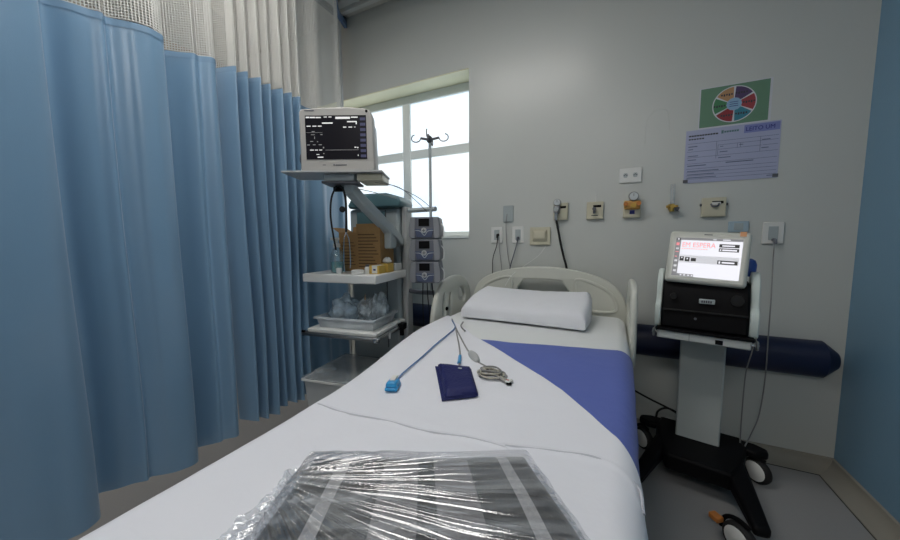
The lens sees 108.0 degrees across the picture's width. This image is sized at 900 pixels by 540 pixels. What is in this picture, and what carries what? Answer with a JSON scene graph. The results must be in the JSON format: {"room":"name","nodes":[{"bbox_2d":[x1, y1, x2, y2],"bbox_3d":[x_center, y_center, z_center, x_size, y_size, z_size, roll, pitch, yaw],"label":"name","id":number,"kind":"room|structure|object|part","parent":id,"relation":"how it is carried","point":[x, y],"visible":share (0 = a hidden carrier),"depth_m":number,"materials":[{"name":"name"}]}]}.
{"room":"hospital room","nodes":[
{"label":"hospital room","id":0,"kind":"room"},
{"bbox_2d":[62,0,226,67],"bbox_3d":[-3.768,-0.491,1.597,0.200,3.240,5.200,2,6,26],"label":"wall","id":1,"kind":"structure","parent":0,"point":[183,49],"depth_m":3.22,"materials":[{"name":"beige paint"}]},
{"bbox_2d":[82,0,390,64],"bbox_3d":[-1.376,-2.068,0.319,5.510,0.100,5.700,2,6,26],"label":"ceiling","id":2,"kind":"structure","parent":0,"point":[381,1],"depth_m":2.93,"materials":[{"name":"paint"}]},
{"bbox_2d":[334,0,346,27],"bbox_3d":[-1.679,-1.981,0.459,0.409,0.095,5.157,2,6,21],"label":"track","id":3,"kind":"object","parent":2,"relation":"hanging from","point":[340,17],"visible":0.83,"depth_m":2.80,"materials":[{"name":"blue metal"}]},
{"bbox_2d":[0,0,238,539],"bbox_3d":[-1.548,-0.478,0.752,0.202,2.922,1.970,2,6,24],"label":"privacy curtain","id":4,"kind":"object","parent":3,"relation":"hanging from","point":[117,350],"visible":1,"depth_m":1.29,"materials":[{"name":"blue fabric"}]},
{"bbox_3d":[-1.556,-1.433,0.669,0.183,1.006,1.959,2,6,24],"label":"net panel","id":5,"kind":"part","parent":4,"relation":"part of","materials":[{"name":"white fabric"}]},
{"bbox_2d":[209,0,349,420],"bbox_3d":[-0.976,-0.632,2.308,0.220,2.906,1.286,1,5,11],"label":"privacy curtain","id":6,"kind":"object","parent":3,"relation":"hanging from","point":[278,226],"visible":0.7,"depth_m":1.89,"materials":[{"name":"blue fabric"}]},
{"bbox_3d":[-0.982,-1.581,2.222,0.210,1.001,1.278,1,5,11],"label":"net panel","id":7,"kind":"part","parent":6,"relation":"part of","materials":[{"name":"white fabric"}]},
{"bbox_2d":[326,0,359,8],"bbox_3d":[-0.619,-1.964,-0.195,3.288,0.020,5.085,2,6,26],"label":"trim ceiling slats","id":8,"kind":"structure","parent":2,"relation":"attached to","point":[341,3],"depth_m":2.71,"materials":[{"name":"metal"}]},
{"bbox_2d":[339,0,380,15],"bbox_3d":[0.513,-2.173,2.114,3.308,0.038,0.035,2,6,26],"label":"trim","id":9,"kind":"structure","parent":2,"relation":"attached to","point":[360,4],"depth_m":2.74,"materials":[{"name":"white plastic"}]},
{"bbox_2d":[68,380,874,539],"bbox_3d":[-1.353,1.258,0.622,5.510,0.100,5.700,2,6,26],"label":"floor","id":10,"kind":"structure","parent":0,"point":[796,505],"depth_m":1.57,"materials":[{"name":"plastic"}]},
{"bbox_2d":[337,19,351,354],"bbox_3d":[-0.953,-0.607,2.980,0.027,3.179,0.027,2,6,26],"label":"conduit pipe","id":11,"kind":"object","parent":10,"relation":"on","point":[338,22],"visible":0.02,"depth_m":2.87,"materials":[{"name":"metal"}]},
{"bbox_2d":[281,170,436,357],"bbox_3d":[-0.511,0.261,2.069,0.738,1.612,0.817,1,5,17],"label":"equipment cart","id":12,"kind":"object","parent":10,"relation":"on","point":[391,213],"visible":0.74,"depth_m":2.12,"materials":[{"name":"white metal"}]},
{"bbox_2d":[281,170,389,179],"bbox_3d":[-0.609,-0.517,1.788,0.520,0.010,0.220,0,5,0],"label":"shelf","id":13,"kind":"object","parent":12,"relation":"on","point":[309,174],"depth_m":1.71,"materials":[{"name":"grey plastic"}]},
{"bbox_2d":[330,238,343,271],"bbox_3d":[-0.698,-0.091,2.018,0.085,0.215,0.089,1,5,17],"label":"sanitizer bottle","id":14,"kind":"object","parent":12,"relation":"on","point":[336,264],"visible":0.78,"depth_m":2.00,"materials":[{"name":"teal"}]},
{"bbox_3d":[-0.615,-0.446,1.807,0.051,0.027,0.027,0,5,4],"label":"arm knob","id":15,"kind":"part","parent":12,"relation":"part of","materials":[{"name":"black plastic"}]},
{"bbox_2d":[299,107,378,170],"bbox_3d":[-0.609,-0.685,1.773,0.438,0.326,0.159,0,5,0],"label":"patient monitor","id":16,"kind":"object","parent":12,"relation":"on","point":[333,138],"visible":0.88,"depth_m":1.70,"materials":[{"name":"grey plastic"}]},
{"bbox_2d":[336,268,341,273],"bbox_3d":[-0.662,0.005,1.954,0.034,0.034,0.034,2,6,26],"label":"jar","id":17,"kind":"object","parent":12,"relation":"on","point":[338,270],"visible":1,"depth_m":1.94,"materials":[{"name":"white plastic"}]},
{"bbox_2d":[330,185,350,271],"bbox_3d":[-0.607,-0.231,1.801,0.119,0.482,0.039,3,6,30],"label":"stethoscope","id":18,"kind":"object","parent":12,"relation":"hanging from","point":[342,208],"visible":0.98,"depth_m":1.79,"materials":[{"name":"black rubber"}]},
{"bbox_2d":[301,353,380,405],"bbox_3d":[-0.639,0.771,2.132,0.404,0.284,0.439,1,5,17],"label":"storage box","id":19,"kind":"object","parent":12,"relation":"on","point":[330,377],"visible":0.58,"depth_m":2.14,"materials":[{"name":"plastic"}]},
{"bbox_3d":[-0.640,0.634,2.119,0.400,0.010,0.436,1,5,17],"label":"box lid","id":20,"kind":"part","parent":19,"relation":"part of","materials":[{"name":"grey"}]},
{"bbox_3d":[-0.581,-0.467,1.782,0.185,0.012,0.140,0,5,0],"label":"swivel plate","id":21,"kind":"part","parent":12,"relation":"part of","materials":[{"name":"grey plastic"}]},
{"bbox_2d":[333,227,356,270],"bbox_3d":[-0.650,-0.145,2.194,0.185,0.290,0.171,1,5,17],"label":"cardboard box","id":22,"kind":"object","parent":12,"relation":"on","point":[352,235],"visible":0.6,"depth_m":2.11,"materials":[{"name":"brown cardboard"}]},
{"bbox_3d":[-0.603,0.379,2.119,0.537,0.024,0.398,1,5,17],"label":"steel rail","id":23,"kind":"part","parent":12,"relation":"part of","materials":[{"name":"silver metal"}]},
{"bbox_2d":[303,269,405,284],"bbox_3d":[-0.596,0.034,2.102,0.500,0.051,0.405,1,5,17],"label":"shelf","id":24,"kind":"object","parent":12,"relation":"attached to","point":[327,276],"depth_m":1.93,"materials":[{"name":"white plastic"}]},
{"bbox_2d":[308,316,404,337],"bbox_3d":[-0.596,0.359,2.140,0.480,0.025,0.390,1,5,17],"label":"shelf","id":25,"kind":"object","parent":12,"relation":"attached to","point":[387,325],"depth_m":1.98,"materials":[{"name":"white plastic"}]},
{"bbox_2d":[351,269,364,273],"bbox_3d":[-0.546,0.011,1.940,0.076,0.024,0.076,2,6,26],"label":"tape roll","id":26,"kind":"object","parent":12,"relation":"on","point":[356,271],"visible":1,"depth_m":1.91,"materials":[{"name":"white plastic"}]},
{"bbox_2d":[319,310,397,330],"bbox_3d":[-0.598,0.314,2.115,0.424,0.069,0.314,1,5,17],"label":"bin","id":27,"kind":"object","parent":12,"relation":"on","point":[354,324],"visible":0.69,"depth_m":1.99,"materials":[{"name":"white"}]},
{"bbox_2d":[328,292,360,318],"bbox_3d":[-0.681,0.241,2.125,0.221,0.184,0.197,2,6,26],"label":"plastic bag","id":28,"kind":"object","parent":27,"relation":"in","point":[345,307],"visible":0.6,"depth_m":2.06,"materials":[{"name":"blue"}]},
{"bbox_2d":[357,298,379,319],"bbox_3d":[-0.538,0.255,2.131,0.168,0.155,0.150,2,6,26],"label":"plastic bag","id":29,"kind":"object","parent":27,"relation":"in","point":[365,310],"visible":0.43,"depth_m":2.09,"materials":[{"name":"white"}]},
{"bbox_2d":[368,291,389,321],"bbox_3d":[-0.458,0.234,2.104,0.120,0.198,0.178,0,5,5],"label":"plastic bag","id":30,"kind":"object","parent":27,"relation":"in","point":[381,307],"visible":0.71,"depth_m":2.06,"materials":[{"name":"white"}]},
{"bbox_2d":[365,264,368,273],"bbox_3d":[-0.491,-0.006,1.947,0.034,0.054,0.034,2,6,26],"label":"vial","id":31,"kind":"object","parent":12,"relation":"on","point":[366,265],"visible":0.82,"depth_m":1.93,"materials":[{"name":"white plastic"}]},
{"bbox_3d":[-0.548,-0.358,2.263,0.220,0.090,0.009,1,5,17],"label":"panel","id":32,"kind":"part","parent":12,"relation":"part of","materials":[{"name":"teal plastic"}]},
{"bbox_3d":[-0.421,-0.496,1.801,0.135,0.035,0.185,0,5,0],"label":"plate drawer","id":33,"kind":"part","parent":12,"relation":"part of","materials":[{"name":"beige plastic"}]},
{"bbox_2d":[356,224,393,271],"bbox_3d":[-0.481,-0.144,2.115,0.165,0.300,0.181,1,5,17],"label":"cardboard box","id":34,"kind":"object","parent":12,"relation":"on","point":[371,250],"visible":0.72,"depth_m":2.03,"materials":[{"name":"brown cardboard"}]},
{"bbox_2d":[346,186,403,245],"bbox_3d":[-0.426,-0.312,2.003,0.102,0.342,0.476,2,6,28],"label":"support arm","id":35,"kind":"object","parent":12,"relation":"on","point":[389,221],"depth_m":2.04,"materials":[{"name":"grey metal"}]},
{"bbox_3d":[-0.419,0.405,1.866,0.032,0.024,0.026,1,5,17],"label":"rail corner","id":36,"kind":"part","parent":12,"relation":"part of","materials":[{"name":"metal"}]},
{"bbox_2d":[369,265,384,273],"bbox_3d":[-0.435,-0.004,1.956,0.063,0.049,0.083,1,5,17],"label":"carton","id":37,"kind":"object","parent":12,"relation":"on","point":[373,269],"visible":1,"depth_m":1.92,"materials":[{"name":"yellow cardboard"}]},
{"bbox_2d":[381,263,393,271],"bbox_3d":[-0.392,-0.015,2.047,0.050,0.054,0.080,1,5,17],"label":"carton","id":38,"kind":"object","parent":12,"relation":"on","point":[389,267],"visible":0.77,"depth_m":2.02,"materials":[{"name":"yellow cardboard"}]},
{"bbox_2d":[383,257,391,262],"bbox_3d":[-0.392,-0.061,2.041,0.055,0.042,0.050,2,6,26],"label":"gauze wad","id":39,"kind":"object","parent":38,"relation":"on","point":[386,259],"visible":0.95,"depth_m":2.03,"materials":[{"name":"white fabric"}]},
{"bbox_2d":[394,263,400,270],"bbox_3d":[-0.365,-0.021,2.151,0.060,0.047,0.088,1,5,17],"label":"carton","id":40,"kind":"object","parent":12,"relation":"on","point":[397,266],"visible":0.53,"depth_m":2.13,"materials":[{"name":"grey cardboard"}]},
{"bbox_3d":[-0.297,0.253,2.321,0.040,1.380,0.090,1,5,17],"label":"post","id":41,"kind":"part","parent":12,"relation":"part of","materials":[{"name":"grey plastic"}]},
{"bbox_2d":[411,129,448,290],"bbox_3d":[-0.127,-0.363,2.152,0.176,1.034,0.176,-5,7,-38],"label":"pole","id":42,"kind":"object","parent":12,"relation":"attached to","point":[429,139],"visible":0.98,"depth_m":2.12,"materials":[{"name":"grey metal"}]},
{"bbox_2d":[410,260,444,282],"bbox_3d":[-0.138,0.010,2.089,0.215,0.134,0.163,0,5,6],"label":"pump","id":43,"kind":"object","parent":42,"relation":"attached to","point":[420,271],"visible":1,"depth_m":2.02,"materials":[{"name":"plastic"}]},
{"bbox_2d":[422,283,424,325],"bbox_3d":[-0.179,0.249,2.201,0.012,0.361,0.074,0,5,0],"label":"cable","id":44,"kind":"object","parent":43,"relation":"hanging from","point":[422,283],"visible":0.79,"depth_m":2.18,"materials":[{"name":"black rubber"}]},
{"bbox_3d":[-0.155,0.047,2.023,0.117,0.052,0.008,0,5,6],"label":"control panel","id":45,"kind":"part","parent":43,"relation":"part of","materials":[{"name":"blue plastic"}]},
{"bbox_2d":[409,239,444,260],"bbox_3d":[-0.139,-0.127,2.077,0.215,0.134,0.163,0,5,6],"label":"pump","id":46,"kind":"object","parent":43,"relation":"on","point":[420,249],"visible":1,"depth_m":2.01,"materials":[{"name":"plastic"}]},
{"bbox_3d":[-0.156,-0.089,2.011,0.117,0.052,0.008,0,5,6],"label":"control panel","id":47,"kind":"part","parent":46,"relation":"part of","materials":[{"name":"blue plastic"}]},
{"bbox_2d":[409,217,443,238],"bbox_3d":[-0.140,-0.263,2.064,0.215,0.134,0.163,0,5,6],"label":"pump","id":48,"kind":"object","parent":46,"relation":"on","point":[419,227],"visible":0.99,"depth_m":1.99,"materials":[{"name":"plastic"}]},
{"bbox_3d":[-0.157,-0.226,1.998,0.117,0.052,0.008,0,5,6],"label":"control panel","id":49,"kind":"part","parent":48,"relation":"part of","materials":[{"name":"blue plastic"}]},
{"bbox_2d":[427,283,429,323],"bbox_3d":[-0.143,0.250,2.188,0.020,0.361,0.074,0,5,0],"label":"cable","id":50,"kind":"object","parent":43,"relation":"hanging from","point":[427,283],"visible":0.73,"depth_m":2.16,"materials":[{"name":"black rubber"}]},
{"bbox_2d":[430,266,637,371],"bbox_3d":[0.146,0.597,1.329,1.134,1.066,2.242,2,6,26],"label":"hospital bed","id":51,"kind":"object","parent":10,"relation":"on","point":[607,300],"visible":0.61,"depth_m":2.12,"materials":[{"name":"beige plastic"}]},
{"bbox_3d":[0.016,0.257,2.284,0.034,0.440,0.595,2,6,26],"label":"rail","id":52,"kind":"part","parent":51,"relation":"part of","materials":[{"name":"beige plastic"}]},
{"bbox_3d":[0.327,0.145,2.388,0.270,0.223,0.014,2,6,26],"label":"moulding","id":53,"kind":"part","parent":51,"relation":"part of","materials":[{"name":"beige plastic"}]},
{"bbox_3d":[0.328,0.144,2.389,0.235,0.190,0.004,2,6,26],"label":"recess panel","id":54,"kind":"part","parent":51,"relation":"part of","materials":[{"name":"beige plastic"}]},
{"bbox_3d":[0.643,0.262,2.265,1.044,0.576,0.036,2,6,26],"label":"headboard","id":55,"kind":"part","parent":51,"relation":"part of","materials":[{"name":"beige plastic"}]},
{"bbox_3d":[0.929,0.166,2.093,0.235,0.190,0.004,2,6,26],"label":"recess panel","id":56,"kind":"part","parent":51,"relation":"part of","materials":[{"name":"beige plastic"}]},
{"bbox_3d":[0.929,0.167,2.091,0.270,0.223,0.014,2,6,26],"label":"moulding","id":57,"kind":"part","parent":51,"relation":"part of","materials":[{"name":"beige plastic"}]},
{"bbox_3d":[1.002,0.287,1.814,0.030,0.473,0.532,2,6,26],"label":"rail","id":58,"kind":"part","parent":51,"relation":"part of","materials":[{"name":"beige plastic"}]},
{"bbox_3d":[0.139,0.515,1.274,1.010,0.298,2.150,2,6,26],"label":"mattress","id":59,"kind":"object","parent":51,"relation":"on","visible":0},
{"bbox_2d":[450,312,629,356],"bbox_3d":[0.138,0.505,1.276,1.046,0.299,2.152,2,6,26],"label":"fitted sheet","id":60,"kind":"object","parent":59,"relation":"on","point":[608,333],"visible":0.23,"depth_m":1.66,"materials":[{"name":"white fabric"}]},
{"bbox_2d":[461,286,591,330],"bbox_3d":[0.462,0.208,1.964,0.720,0.154,0.408,2,6,26],"label":"pillow","id":61,"kind":"object","parent":60,"relation":"on","point":[567,310],"visible":1,"depth_m":1.85,"materials":[{"name":"white fabric"}]},
{"bbox_2d":[481,339,639,476],"bbox_3d":[0.125,0.521,1.152,0.978,0.318,0.980,2,6,26],"label":"sheet","id":62,"kind":"object","parent":60,"relation":"on","point":[601,381],"visible":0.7,"depth_m":1.17,"materials":[{"name":"blue fabric"}]},
{"bbox_2d":[78,315,647,539],"bbox_3d":[0.070,0.594,1.113,1.107,0.473,1.790,2,6,26],"label":"sheet","id":63,"kind":"object","parent":62,"relation":"on","point":[588,470],"visible":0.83,"depth_m":0.84,"materials":[{"name":"white fabric"}]},
{"bbox_2d":[235,457,583,539],"bbox_3d":[-0.070,0.433,0.557,0.694,0.083,0.390,-1,5,-2],"label":"plastic wrap","id":64,"kind":"object","parent":63,"relation":"on","point":[476,498],"visible":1,"depth_m":0.57,"materials":[{"name":"clear plastic"}]},
{"bbox_2d":[385,320,455,391],"bbox_3d":[-0.080,0.352,1.485,0.074,0.073,0.768,1,5,19],"label":"pulse oximeter","id":65,"kind":"object","parent":63,"relation":"on","point":[393,383],"visible":1,"depth_m":1.17,"materials":[{"name":"plastic"}]},
{"bbox_2d":[435,330,477,400],"bbox_3d":[0.001,0.364,1.362,0.132,0.069,0.599,-1,5,-6],"label":"blood pressure cuff","id":66,"kind":"object","parent":63,"relation":"on","point":[454,381],"visible":1,"depth_m":1.13,"materials":[{"name":"blue fabric"}]},
{"bbox_2d":[452,319,512,384],"bbox_3d":[0.072,0.342,1.504,0.103,0.051,0.804,-2,5,-15],"label":"cable","id":67,"kind":"object","parent":63,"relation":"on","point":[473,355],"visible":1,"depth_m":1.21,"materials":[{"name":"grey plastic"}]},
{"bbox_2d":[637,231,772,539],"bbox_3d":[1.197,0.458,1.565,0.620,1.286,0.729,4,7,38],"label":"ventilator","id":68,"kind":"object","parent":10,"relation":"on","point":[706,301],"visible":0.91,"depth_m":1.59,"materials":[{"name":"black plastic"}]},
{"bbox_2d":[637,423,648,430],"bbox_3d":[1.154,0.966,1.980,0.017,0.088,0.116,-1,5,-12],"label":"hood","id":69,"kind":"object","parent":68,"relation":"attached to","point":[640,426],"depth_m":1.95,"materials":[{"name":"black plastic"}]},
{"bbox_3d":[1.026,0.960,1.668,0.416,0.071,0.076,-5,7,-42],"label":"leg","id":70,"kind":"part","parent":68,"relation":"part of","materials":[{"name":"black plastic"}]},
{"bbox_2d":[635,390,675,413],"bbox_3d":[1.159,0.751,2.017,0.436,0.220,0.027,2,6,22],"label":"cable","id":71,"kind":"object","parent":68,"relation":"attached to","point":[643,395],"visible":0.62,"depth_m":1.99,"materials":[{"name":"black rubber"}]},
{"bbox_2d":[655,407,675,416],"bbox_3d":[1.326,0.869,1.971,0.153,0.082,0.015,2,6,22],"label":"cable","id":72,"kind":"object","parent":68,"relation":"attached to","point":[662,408],"visible":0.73,"depth_m":1.98,"materials":[{"name":"black rubber"}]},
{"bbox_2d":[656,325,754,349],"bbox_3d":[1.276,0.305,1.657,0.428,0.052,0.425,2,6,26],"label":"tray","id":73,"kind":"object","parent":68,"relation":"on","point":[743,341],"depth_m":1.51,"materials":[{"name":"white plastic"}]},
{"bbox_3d":[1.195,0.147,1.521,0.059,0.022,0.012,4,7,38],"label":"name plate","id":74,"kind":"part","parent":68,"relation":"part of","materials":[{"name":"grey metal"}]},
{"bbox_2d":[719,514,751,531],"bbox_3d":[1.144,1.026,1.316,0.017,0.088,0.116,-1,5,-12],"label":"hood","id":75,"kind":"object","parent":68,"relation":"attached to","point":[734,524],"depth_m":1.31,"materials":[{"name":"black plastic"}]},
{"bbox_2d":[739,343,754,442],"bbox_3d":[1.586,0.629,1.738,0.041,0.567,0.140,4,7,42],"label":"power cord","id":76,"kind":"object","parent":68,"relation":"attached to","point":[754,343],"visible":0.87,"depth_m":1.79,"materials":[{"name":"grey plastic"}]},
{"bbox_3d":[1.286,0.980,1.436,0.096,0.071,0.418,3,6,31],"label":"leg","id":77,"kind":"part","parent":68,"relation":"part of","materials":[{"name":"black plastic"}]},
{"bbox_2d":[232,0,881,457],"bbox_3d":[-0.260,-0.636,2.925,5.310,3.240,0.300,2,6,26],"label":"wall","id":78,"kind":"structure","parent":0,"point":[563,94],"depth_m":2.02,"materials":[{"name":"paint"}]},
{"bbox_2d":[315,0,346,21],"bbox_3d":[-2.087,-2.014,0.619,0.025,0.048,5.198,2,6,26],"label":"trim","id":79,"kind":"structure","parent":78,"relation":"attached to","point":[344,17],"depth_m":2.73,"materials":[{"name":"grey plastic"}]},
{"bbox_2d":[319,68,468,234],"bbox_3d":[-0.519,-0.939,2.992,1.605,1.265,0.238,2,6,26],"label":"window","id":80,"kind":"structure","parent":78,"relation":"in","point":[441,111],"depth_m":2.90,"materials":[{"name":"glass"}]},
{"bbox_3d":[-0.786,-0.697,3.250,0.813,0.658,0.006,2,6,26],"label":"pane","id":81,"kind":"part","parent":80,"relation":"part of","materials":[{"name":"clear glass"}]},
{"bbox_3d":[-0.790,-1.307,3.195,0.813,0.413,0.006,2,6,26],"label":"pane","id":82,"kind":"part","parent":80,"relation":"part of","materials":[{"name":"clear glass"}]},
{"bbox_3d":[-0.079,-1.280,2.845,0.608,0.413,0.006,2,6,26],"label":"pane","id":83,"kind":"part","parent":80,"relation":"part of","materials":[{"name":"clear glass"}]},
{"bbox_3d":[-0.075,-0.670,2.901,0.608,0.658,0.006,2,6,26],"label":"pane","id":84,"kind":"part","parent":80,"relation":"part of","materials":[{"name":"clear glass"}]},
{"bbox_2d":[443,235,468,237],"bbox_3d":[-0.529,-0.299,3.021,1.601,0.026,0.200,2,6,26],"label":"window sill","id":85,"kind":"structure","parent":78,"relation":"attached to","point":[445,236],"depth_m":2.62,"materials":[{"name":"paint"}]},
{"bbox_2d":[492,234,498,272],"bbox_3d":[0.345,-0.023,2.478,0.054,0.504,0.029,1,5,13],"label":"power cord","id":86,"kind":"object","parent":78,"relation":"attached to","point":[497,235],"visible":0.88,"depth_m":2.46,"materials":[{"name":"black rubber"}]},
{"bbox_2d":[491,227,502,242],"bbox_3d":[0.356,-0.266,2.479,0.092,0.122,0.012,2,6,26],"label":"wall socket","id":87,"kind":"object","parent":78,"relation":"attached to","point":[494,230],"visible":0.99,"depth_m":2.47,"materials":[{"name":"white plastic"}]},
{"bbox_2d":[503,205,512,221],"bbox_3d":[0.432,-0.416,2.427,0.077,0.121,0.012,2,6,26],"label":"wall socket","id":88,"kind":"object","parent":78,"relation":"attached to","point":[507,210],"visible":1,"depth_m":2.42,"materials":[{"name":"grey plastic"}]},
{"bbox_2d":[506,216,509,266],"bbox_3d":[0.439,-0.115,2.420,0.017,0.598,0.066,-5,7,-41],"label":"power cord","id":89,"kind":"object","parent":78,"relation":"attached to","point":[506,216],"visible":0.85,"depth_m":2.42,"materials":[{"name":"grey plastic"}]},
{"bbox_2d":[509,237,518,268],"bbox_3d":[0.464,-0.047,2.409,0.090,0.396,0.029,0,5,7],"label":"power cord","id":90,"kind":"object","parent":78,"relation":"attached to","point":[517,238],"visible":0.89,"depth_m":2.39,"materials":[{"name":"rubber"}]},
{"bbox_2d":[512,226,523,242],"bbox_3d":[0.501,-0.260,2.408,0.087,0.122,0.012,2,6,26],"label":"wall socket","id":91,"kind":"object","parent":78,"relation":"attached to","point":[517,231],"visible":0.98,"depth_m":2.40,"materials":[{"name":"white plastic"}]},
{"bbox_2d":[530,227,550,244],"bbox_3d":[0.639,-0.241,2.325,0.143,0.126,0.042,2,6,26],"label":"switch box","id":92,"kind":"object","parent":78,"relation":"attached to","point":[538,235],"visible":1,"depth_m":2.31,"materials":[{"name":"beige plastic"}]},
{"bbox_2d":[553,199,567,268],"bbox_3d":[0.781,-0.073,2.251,0.153,0.824,0.077,2,6,26],"label":"outlet","id":93,"kind":"object","parent":78,"relation":"attached to","point":[560,210],"visible":0.9,"depth_m":2.24,"materials":[{"name":"beige plastic"}]},
{"bbox_3d":[0.765,-0.404,2.258,0.096,0.117,0.022,2,6,26],"label":"plate","id":94,"kind":"part","parent":93,"relation":"part of","materials":[{"name":"beige plastic"}]},
{"bbox_2d":[586,201,603,218],"bbox_3d":[0.951,-0.419,2.146,0.101,0.168,0.054,2,6,26],"label":"outlet","id":95,"kind":"object","parent":78,"relation":"attached to","point":[594,209],"visible":1,"depth_m":2.15,"materials":[{"name":"beige plastic"}]},
{"bbox_2d":[413,303,840,377],"bbox_3d":[0.229,0.413,2.561,3.978,0.196,0.093,2,6,26],"label":"rail","id":96,"kind":"object","parent":78,"relation":"attached to","point":[805,357],"visible":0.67,"depth_m":1.78,"materials":[{"name":"blue plastic"}]},
{"bbox_2d":[619,167,641,182],"bbox_3d":[1.137,-0.597,2.061,0.125,0.092,0.012,2,6,26],"label":"double socket","id":97,"kind":"object","parent":78,"relation":"attached to","point":[626,175],"visible":1,"depth_m":2.06,"materials":[{"name":"white plastic"}]},
{"bbox_2d":[623,192,640,217],"bbox_3d":[1.136,-0.407,2.039,0.096,0.157,0.084,2,6,26],"label":"outlet","id":98,"kind":"object","parent":78,"relation":"attached to","point":[631,207],"visible":1,"depth_m":2.04,"materials":[{"name":"beige plastic"}]},
{"bbox_3d":[1.150,-0.386,2.069,0.096,0.108,0.022,2,6,26],"label":"plate","id":99,"kind":"part","parent":98,"relation":"part of","materials":[{"name":"beige plastic"}]},
{"bbox_2d":[645,109,669,142],"bbox_3d":[1.259,-0.871,1.981,0.130,0.203,0.004,2,6,26],"label":"painted outline","id":100,"kind":"object","parent":78,"relation":"attached to","point":[657,109],"visible":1,"depth_m":1.99,"materials":[{"name":"paint"}]},
{"bbox_2d":[666,204,679,211],"bbox_3d":[1.335,-0.430,1.958,0.068,0.160,0.050,2,6,26],"label":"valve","id":101,"kind":"object","parent":78,"relation":"attached to","point":[670,207],"visible":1,"depth_m":1.95,"materials":[{"name":"gold metal"}]},
{"bbox_2d":[700,197,727,216],"bbox_3d":[1.517,-0.361,1.880,0.128,0.109,0.040,2,6,26],"label":"outlet","id":102,"kind":"object","parent":78,"relation":"attached to","point":[710,207],"visible":1,"depth_m":1.88,"materials":[{"name":"beige plastic"}]},
{"bbox_2d":[683,120,781,183],"bbox_3d":[1.576,-0.657,1.842,0.424,0.300,0.005,2,6,26],"label":"patient form","id":103,"kind":"object","parent":78,"relation":"attached to","point":[744,151],"visible":1,"depth_m":1.83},
{"bbox_2d":[637,418,832,474],"bbox_3d":[-0.244,0.963,2.853,5.110,0.068,0.085,2,6,26],"label":"baseboard","id":104,"kind":"structure","parent":78,"relation":"attached to","point":[784,457],"depth_m":1.81,"materials":[{"name":"plastic"}]},
{"bbox_2d":[698,77,773,129],"bbox_3d":[1.578,-0.919,1.817,0.317,0.226,0.004,2,6,26],"label":"poster","id":105,"kind":"object","parent":78,"relation":"attached to","point":[747,102],"visible":1,"depth_m":1.81,"materials":[{"name":"green paper"}]},
{"bbox_2d":[728,221,748,231],"bbox_3d":[1.631,-0.245,1.849,0.092,0.061,0.012,2,6,26],"label":"wall socket","id":106,"kind":"object","parent":78,"relation":"attached to","point":[733,226],"visible":1,"depth_m":1.84,"materials":[{"name":"blue plastic"}]},
{"bbox_2d":[744,238,776,446],"bbox_3d":[1.656,0.372,1.731,0.302,1.078,0.035,-4,7,-38],"label":"power cord","id":107,"kind":"object","parent":78,"relation":"hanging from","point":[774,240],"visible":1,"depth_m":1.76,"materials":[{"name":"rubber"}]},
{"bbox_2d":[761,222,784,243],"bbox_3d":[1.765,-0.201,1.787,0.090,0.119,0.012,2,6,26],"label":"wall socket","id":108,"kind":"object","parent":78,"relation":"attached to","point":[770,230],"visible":1,"depth_m":1.78,"materials":[{"name":"white plastic"}]},
{"bbox_2d":[766,463,817,474],"bbox_3d":[-0.302,0.998,2.835,5.025,0.002,0.004,2,6,26],"label":"trim","id":109,"kind":"structure","parent":78,"relation":"attached to","point":[766,463],"depth_m":1.77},
{"bbox_2d":[834,0,899,522],"bbox_3d":[1.060,-0.323,-0.612,0.200,3.240,5.500,2,6,26],"label":"wall","id":110,"kind":"structure","parent":0,"point":[867,444],"depth_m":1.52,"materials":[{"name":"blue paint"}]},
{"bbox_2d":[819,458,899,539],"bbox_3d":[0.877,1.264,-0.539,0.085,0.068,5.200,2,6,26],"label":"baseboard","id":111,"kind":"structure","parent":110,"relation":"attached to","point":[880,523],"depth_m":1.50,"materials":[{"name":"plastic"}]}
]}

